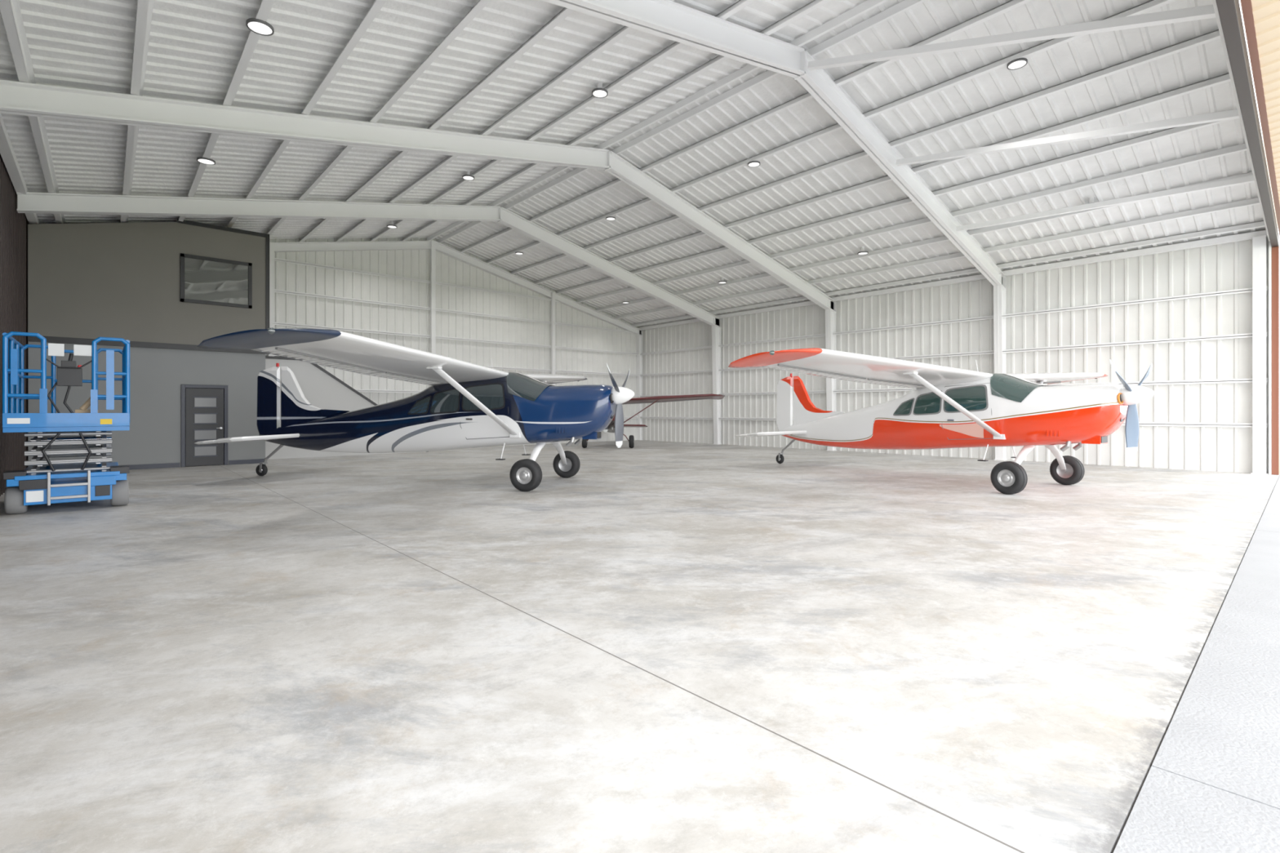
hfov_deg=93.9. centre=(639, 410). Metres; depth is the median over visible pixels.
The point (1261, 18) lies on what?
door
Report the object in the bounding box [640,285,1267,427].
wall girts
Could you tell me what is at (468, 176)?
ceiling light
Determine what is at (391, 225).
ceiling light
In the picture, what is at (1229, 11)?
trim
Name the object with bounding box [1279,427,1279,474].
ground
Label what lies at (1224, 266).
wall
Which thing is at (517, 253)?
ceiling light
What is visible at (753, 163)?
ceiling light
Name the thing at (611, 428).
airplane
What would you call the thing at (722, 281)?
ceiling light
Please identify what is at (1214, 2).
door frame
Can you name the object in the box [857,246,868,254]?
ceiling light
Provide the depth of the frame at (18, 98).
11.30 m
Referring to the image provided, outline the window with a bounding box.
[180,253,252,308]
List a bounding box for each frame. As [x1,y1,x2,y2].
[0,80,836,450]
[17,191,721,444]
[274,240,642,439]
[542,0,1007,460]
[1212,0,1271,475]
[1250,235,1268,475]
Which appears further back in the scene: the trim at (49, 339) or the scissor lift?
the trim at (49, 339)
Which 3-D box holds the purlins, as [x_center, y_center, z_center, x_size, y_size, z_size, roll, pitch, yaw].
[-0.703,-5.410,15.114,21.800,2.620,22.230,0,0,-42]
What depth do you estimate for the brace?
10.07 m
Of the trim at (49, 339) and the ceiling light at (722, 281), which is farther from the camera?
the ceiling light at (722, 281)
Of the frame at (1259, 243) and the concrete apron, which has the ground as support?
the concrete apron
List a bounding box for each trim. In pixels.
[27,218,269,354]
[1215,0,1279,475]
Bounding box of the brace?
[807,4,1254,231]
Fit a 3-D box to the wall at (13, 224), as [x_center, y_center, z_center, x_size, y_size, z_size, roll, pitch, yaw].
[-8.871,-1.550,7.844,0.030,6.100,22.280,0,0,-42]
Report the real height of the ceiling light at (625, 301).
0.201 m
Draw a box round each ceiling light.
[196,152,215,164]
[245,10,274,35]
[386,220,397,228]
[462,171,474,180]
[515,248,523,254]
[591,82,608,97]
[605,216,615,220]
[622,297,629,303]
[718,277,726,284]
[747,155,759,167]
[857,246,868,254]
[1006,51,1027,70]
[1088,196,1094,203]
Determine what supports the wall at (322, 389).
on the floor
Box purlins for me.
[0,0,1267,330]
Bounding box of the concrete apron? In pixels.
[1111,475,1279,852]
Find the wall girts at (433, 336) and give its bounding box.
[265,240,638,444]
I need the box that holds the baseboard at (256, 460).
[128,458,264,470]
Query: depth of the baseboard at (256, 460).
15.70 m
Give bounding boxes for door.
[181,384,227,466]
[1240,0,1279,236]
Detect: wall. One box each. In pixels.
[0,154,28,496]
[27,222,266,466]
[265,355,428,459]
[269,237,639,446]
[642,236,1268,473]
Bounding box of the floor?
[0,440,1279,852]
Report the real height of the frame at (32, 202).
8.120 m
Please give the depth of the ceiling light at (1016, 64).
10.45 m
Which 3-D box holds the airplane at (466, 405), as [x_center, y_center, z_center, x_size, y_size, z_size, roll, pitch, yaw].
[-3.858,0.190,12.381,9.273,2.622,9.421,0,0,-29]
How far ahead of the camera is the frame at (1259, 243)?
14.05 m
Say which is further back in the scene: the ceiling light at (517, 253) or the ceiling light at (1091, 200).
the ceiling light at (517, 253)
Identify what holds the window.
in the wall at (88, 280)
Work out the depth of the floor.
3.63 m
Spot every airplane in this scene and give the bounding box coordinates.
[195,327,634,491]
[582,393,724,448]
[728,347,1154,494]
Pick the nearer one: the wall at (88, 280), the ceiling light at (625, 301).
the wall at (88, 280)
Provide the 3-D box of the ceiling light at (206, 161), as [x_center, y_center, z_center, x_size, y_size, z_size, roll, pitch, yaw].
[-8.680,-5.077,11.958,0.310,0.201,0.310,0,0,-42]
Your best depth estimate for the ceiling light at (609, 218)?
18.84 m
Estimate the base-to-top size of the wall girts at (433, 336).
8.110 m
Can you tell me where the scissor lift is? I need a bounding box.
[2,331,129,514]
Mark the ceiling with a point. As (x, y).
(196, 47)
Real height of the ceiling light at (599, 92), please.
0.201 m
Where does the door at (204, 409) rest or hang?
in the wall at (88, 280)
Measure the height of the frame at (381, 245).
8.120 m
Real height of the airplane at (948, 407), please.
2.570 m
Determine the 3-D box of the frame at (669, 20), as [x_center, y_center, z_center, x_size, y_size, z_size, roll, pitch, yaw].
[2.954,-2.560,11.025,21.820,8.120,0.280,0,0,-42]
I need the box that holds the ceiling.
[0,0,1278,327]
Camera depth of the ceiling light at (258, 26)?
7.76 m
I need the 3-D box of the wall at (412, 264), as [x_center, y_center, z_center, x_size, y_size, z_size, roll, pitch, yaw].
[-8.134,-2.644,23.426,21.900,8.288,0.030,0,0,-42]

